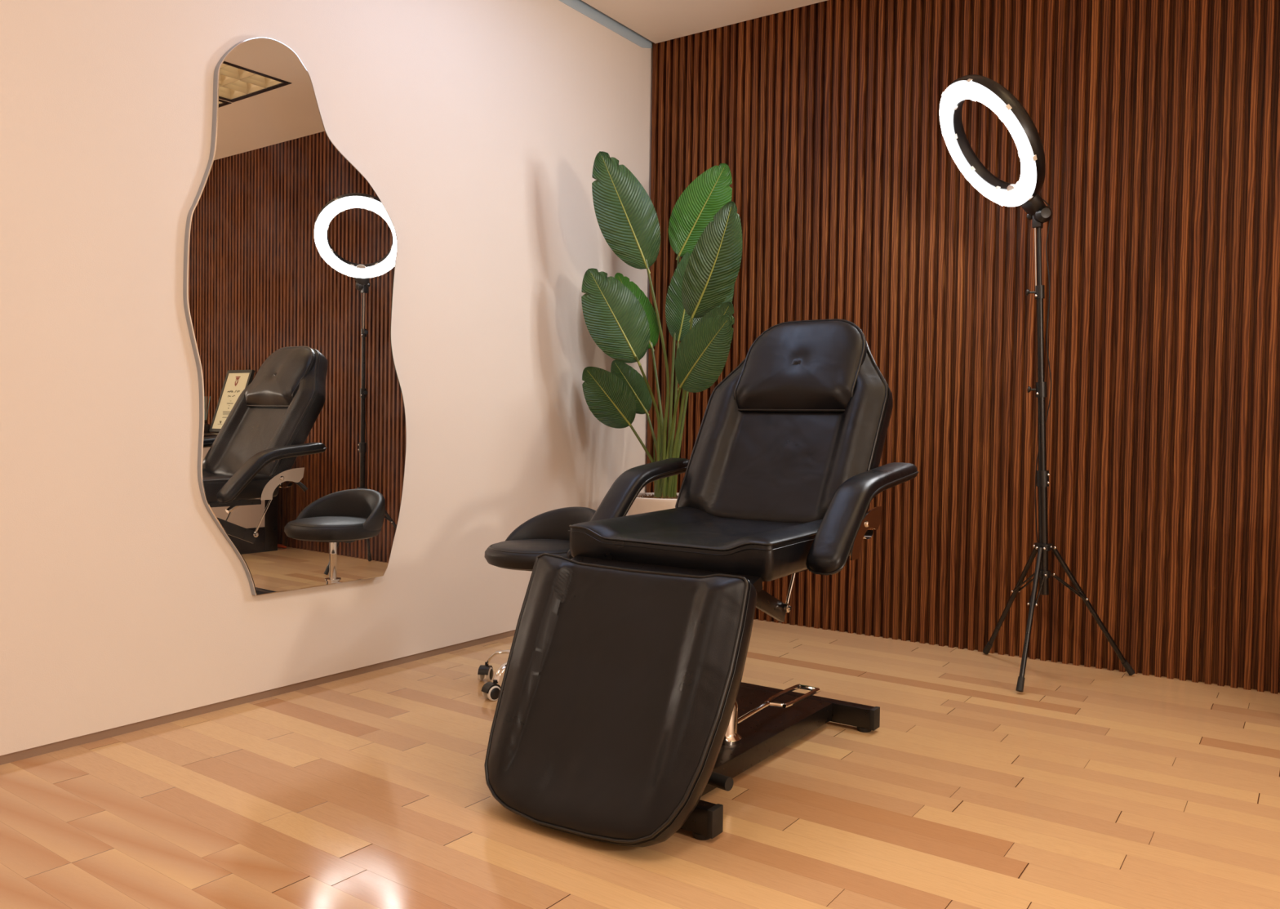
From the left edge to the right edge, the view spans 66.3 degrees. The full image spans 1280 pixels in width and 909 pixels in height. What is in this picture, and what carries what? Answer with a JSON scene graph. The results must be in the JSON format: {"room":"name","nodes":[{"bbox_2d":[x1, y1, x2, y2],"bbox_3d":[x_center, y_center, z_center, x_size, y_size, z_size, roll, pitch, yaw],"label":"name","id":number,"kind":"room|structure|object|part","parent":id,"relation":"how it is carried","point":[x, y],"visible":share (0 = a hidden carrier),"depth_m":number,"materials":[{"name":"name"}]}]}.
{"room":"service shop","nodes":[
{"label":"service shop","id":0,"kind":"room"},
{"bbox_2d":[0,0,653,755],"bbox_3d":[-1.668,-0.625,2.379,0.120,2.755,5.829,2,2,35],"label":"wall","id":1,"kind":"structure","parent":0,"point":[479,128],"depth_m":2.99,"materials":[{"name":"beige paint"}]},
{"bbox_2d":[0,629,515,764],"bbox_3d":[-1.661,0.766,2.405,0.045,0.025,5.829,2,2,35],"label":"baseboard","id":2,"kind":"structure","parent":1,"relation":"attached to","point":[18,755],"depth_m":2.96,"materials":[{"name":"brown wood"}]},
{"bbox_2d":[182,36,406,595],"bbox_3d":[-1.063,-0.420,3.123,0.036,1.698,0.805,2,2,35],"label":"wall mirror","id":3,"kind":"object","parent":1,"relation":"attached to","point":[290,251],"visible":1,"depth_m":3.06,"materials":[{"name":"silver glass"}]},
{"bbox_2d":[559,0,652,48],"bbox_3d":[-1.601,-1.894,2.299,0.003,0.051,5.821,2,2,35],"label":"trim","id":4,"kind":"structure","parent":1,"relation":"attached to","point":[580,6],"depth_m":4.40,"materials":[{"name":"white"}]},
{"bbox_2d":[0,618,1279,908],"bbox_3d":[0.737,0.869,0.686,5.950,0.001,5.927,2,2,35],"label":"floor","id":5,"kind":"structure","parent":0,"point":[1081,787],"depth_m":2.25,"materials":[{"name":"brown wood"}]},
{"bbox_2d":[477,506,595,700],"bbox_3d":[-0.335,0.476,3.225,0.440,0.588,0.450,2,2,35],"label":"stool","id":6,"kind":"object","parent":5,"relation":"on","point":[548,531],"visible":0.39,"depth_m":3.25,"materials":[{"name":"black leather"}]},
{"bbox_3d":[-0.435,0.687,3.286,0.173,0.061,0.036,2,2,21],"label":"leg","id":7,"kind":"part","parent":6,"relation":"part of","materials":[{"name":"silver metal"}]},
{"bbox_3d":[-0.402,0.691,3.163,0.036,0.061,0.173,2,2,39],"label":"leg","id":8,"kind":"part","parent":6,"relation":"part of","materials":[{"name":"silver metal"}]},
{"bbox_3d":[-0.329,0.334,3.236,0.366,0.058,0.366,2,2,35],"label":"seat","id":9,"kind":"part","parent":6,"relation":"part of","materials":[{"name":"black leather"}]},
{"bbox_2d":[490,538,569,552],"bbox_3d":[-0.328,0.297,3.235,0.328,0.019,0.328,2,2,35],"label":"seat cushion","id":10,"kind":"object","parent":6,"relation":"on","point":[509,545],"depth_m":3.15,"materials":[{"name":"black leather"}]},
{"bbox_3d":[-0.269,0.260,3.289,0.246,0.158,0.373,-1,3,-43],"label":"backrest","id":11,"kind":"part","parent":6,"relation":"part of","materials":[{"name":"black leather"}]},
{"bbox_2d":[581,151,742,515],"bbox_3d":[0.133,-0.240,4.055,0.678,1.980,0.507,2,2,24],"label":"potted plant","id":12,"kind":"object","parent":5,"relation":"on","point":[705,230],"visible":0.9,"depth_m":3.96,"materials":[{"name":"green plant"}]},
{"bbox_3d":[0.016,0.025,4.122,0.147,0.326,0.024,0,2,-20],"label":"stem","id":13,"kind":"part","parent":12,"relation":"part of","materials":[{"name":"green plant"}]},
{"bbox_3d":[0.042,-0.106,4.044,0.040,0.593,0.183,2,2,35],"label":"stem","id":14,"kind":"part","parent":12,"relation":"part of","materials":[{"name":"green plant"}]},
{"bbox_3d":[0.056,-0.003,4.169,0.081,0.378,0.020,1,2,14],"label":"stem","id":15,"kind":"part","parent":12,"relation":"part of","materials":[{"name":"green plant"}]},
{"bbox_3d":[0.115,0.460,4.131,0.362,0.575,0.362,2,2,35],"label":"pot","id":16,"kind":"part","parent":12,"relation":"part of","materials":[{"name":"beige ceramic"}]},
{"bbox_3d":[0.069,0.066,4.165,0.029,0.241,0.019,1,2,12],"label":"stem","id":17,"kind":"part","parent":12,"relation":"part of","materials":[{"name":"green plant"}]},
{"bbox_3d":[0.074,-0.149,4.192,0.018,0.669,0.103,-1,3,-44],"label":"stem","id":18,"kind":"part","parent":12,"relation":"part of","materials":[{"name":"green plant"}]},
{"bbox_3d":[0.073,-0.298,4.018,0.060,0.978,0.183,2,2,35],"label":"stem","id":19,"kind":"part","parent":12,"relation":"part of","materials":[{"name":"green plant"}]},
{"bbox_3d":[0.084,0.002,4.143,0.018,0.370,0.018,0,2,-33],"label":"stem","id":20,"kind":"part","parent":12,"relation":"part of","materials":[{"name":"green plant"}]},
{"bbox_3d":[0.092,0.094,4.139,0.068,0.215,0.068,2,2,35],"label":"stem","id":21,"kind":"part","parent":12,"relation":"part of","materials":[{"name":"green plant"}]},
{"bbox_3d":[0.094,0.017,4.123,0.018,0.340,0.018,0,2,-33],"label":"stem","id":22,"kind":"part","parent":12,"relation":"part of","materials":[{"name":"green plant"}]},
{"bbox_3d":[0.134,-0.053,4.033,0.137,0.490,0.083,2,2,35],"label":"stem","id":23,"kind":"part","parent":12,"relation":"part of","materials":[{"name":"green plant"}]},
{"bbox_3d":[0.141,-0.164,4.178,0.023,0.702,0.107,2,2,31],"label":"stem","id":24,"kind":"part","parent":12,"relation":"part of","materials":[{"name":"green plant"}]},
{"bbox_3d":[0.142,-0.356,4.198,0.018,1.084,0.108,2,2,27],"label":"stem","id":25,"kind":"part","parent":12,"relation":"part of","materials":[{"name":"green plant"}]},
{"bbox_3d":[0.149,0.039,4.121,0.019,0.301,0.029,0,2,-33],"label":"stem","id":26,"kind":"part","parent":12,"relation":"part of","materials":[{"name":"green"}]},
{"bbox_3d":[0.163,-0.059,4.097,0.092,0.497,0.035,2,2,35],"label":"stem","id":27,"kind":"part","parent":12,"relation":"part of","materials":[{"name":"green plant"}]},
{"bbox_3d":[0.166,-0.198,4.026,0.159,0.781,0.068,2,2,35],"label":"stem","id":28,"kind":"part","parent":12,"relation":"part of","materials":[{"name":"green plant"}]},
{"bbox_3d":[0.187,-0.158,4.196,0.019,0.691,0.149,3,3,42],"label":"stem","id":29,"kind":"part","parent":12,"relation":"part of","materials":[{"name":"green plant"}]},
{"bbox_2d":[484,318,919,846],"bbox_3d":[0.181,0.196,2.604,0.841,1.210,1.332,2,2,35],"label":"chair","id":30,"kind":"object","parent":5,"relation":"on","point":[623,702],"visible":1,"depth_m":2.32,"materials":[{"name":"black leather"}]},
{"bbox_3d":[0.003,0.135,2.994,0.092,0.241,0.479,2,2,35],"label":"armrest","id":31,"kind":"part","parent":30,"relation":"part of","materials":[{"name":"black leather"}]},
{"bbox_3d":[-0.017,0.455,2.303,0.540,0.364,0.268,2,2,35],"label":"footrest frame","id":32,"kind":"part","parent":30,"relation":"part of","materials":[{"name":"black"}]},
{"bbox_3d":[0.215,0.223,2.626,0.592,0.109,0.569,2,2,35],"label":"seat","id":33,"kind":"part","parent":30,"relation":"part of","materials":[{"name":"black leather"}]},
{"bbox_3d":[0.320,0.388,2.657,0.016,0.179,0.333,2,2,35],"label":"lift arm","id":34,"kind":"part","parent":30,"relation":"part of","materials":[{"name":"black metal"}]},
{"bbox_3d":[0.460,-0.092,2.965,0.588,0.625,0.411,2,2,35],"label":"backrest","id":35,"kind":"part","parent":30,"relation":"part of","materials":[{"name":"black leather"}]},
{"bbox_3d":[0.438,0.356,2.804,0.009,0.150,0.085,2,2,35],"label":"strut rod","id":36,"kind":"part","parent":30,"relation":"part of","materials":[{"name":"silver metal"}]},
{"bbox_2d":[735,320,866,411],"bbox_3d":[0.497,-0.272,2.999,0.392,0.285,0.179,2,2,35],"label":"cushion","id":37,"kind":"object","parent":30,"relation":"on","point":[802,365],"depth_m":2.95,"materials":[{"name":"black leather"}]},
{"bbox_3d":[0.585,0.153,2.534,0.092,0.252,0.556,2,2,35],"label":"armrest","id":38,"kind":"part","parent":30,"relation":"part of","materials":[{"name":"black leather"}]},
{"bbox_3d":[0.614,0.213,2.696,0.026,0.133,0.212,2,2,35],"label":"hinge plate","id":39,"kind":"part","parent":30,"relation":"part of","materials":[{"name":"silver metal"}]},
{"bbox_2d":[939,74,1134,691],"bbox_3d":[1.347,-0.246,3.487,0.742,2.059,0.490,0,2,-31],"label":"ring light","id":40,"kind":"object","parent":5,"relation":"on","point":[984,90],"visible":1,"depth_m":3.39,"materials":[{"name":"black plastic"}]},
{"bbox_2d":[939,81,1035,206],"bbox_3d":[1.181,-1.055,3.346,0.269,0.390,0.471,1,2,-5],"label":"diffuser","id":41,"kind":"object","parent":40,"relation":"attached to","point":[998,99],"depth_m":3.31,"materials":[{"name":"white plastic"}]},
{"bbox_3d":[1.376,0.531,3.619,0.017,0.437,0.320,1,2,-10],"label":"leg","id":42,"kind":"part","parent":40,"relation":"part of","materials":[{"name":"black metal"}]},
{"bbox_3d":[1.359,-0.830,3.408,0.026,0.026,0.021,2,2,35],"label":"lock knob","id":43,"kind":"part","parent":40,"relation":"part of","materials":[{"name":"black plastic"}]},
{"bbox_3d":[1.359,-0.564,3.403,0.033,0.022,0.022,1,2,16],"label":"clamp knob","id":44,"kind":"part","parent":40,"relation":"part of","materials":[{"name":"black plastic"}]},
{"bbox_3d":[1.328,0.540,3.325,0.017,0.434,0.211,2,2,37],"label":"leg","id":45,"kind":"part","parent":40,"relation":"part of","materials":[{"name":"black metal"}]},
{"bbox_3d":[1.368,-0.227,3.415,0.033,0.022,0.022,1,2,16],"label":"clamp knob","id":46,"kind":"part","parent":40,"relation":"part of","materials":[{"name":"black plastic"}]},
{"bbox_3d":[1.352,-0.864,3.370,0.090,0.075,0.084,1,2,-6],"label":"hinge arm","id":47,"kind":"part","parent":40,"relation":"part of","materials":[{"name":"black plastic"}]},
{"bbox_3d":[1.371,-0.673,3.390,0.015,0.225,0.005,1,2,-3],"label":"thin rod","id":48,"kind":"part","parent":40,"relation":"part of","materials":[{"name":"silver metal"}]},
{"bbox_2d":[1031,214,1043,228],"bbox_3d":[1.377,-0.809,3.389,0.030,0.052,0.034,2,2,35],"label":"knob","id":49,"kind":"object","parent":40,"relation":"attached to","point":[1037,223],"depth_m":3.38,"materials":[{"name":"black plastic"}]},
{"bbox_3d":[1.385,-0.825,3.367,0.058,0.058,0.058,1,2,1],"label":"tilt knob","id":50,"kind":"part","parent":40,"relation":"part of","materials":[{"name":"black plastic"}]},
{"bbox_3d":[1.593,0.539,3.466,0.317,0.437,0.017,0,2,-10],"label":"leg","id":51,"kind":"part","parent":40,"relation":"part of","materials":[{"name":"black metal"}]},
{"bbox_2d":[581,0,827,43],"bbox_3d":[0.829,-1.823,0.605,5.871,0.020,5.807,2,2,35],"label":"ceiling","id":52,"kind":"structure","parent":0,"point":[657,21],"depth_m":4.30,"materials":[{"name":"paint"}]},
{"bbox_2d":[646,0,1279,693],"bbox_3d":[2.468,-0.573,3.047,5.956,2.780,0.023,2,2,35],"label":"wall","id":53,"kind":"structure","parent":0,"point":[1157,122],"depth_m":3.72,"materials":[{"name":"brown wood"}]}
]}

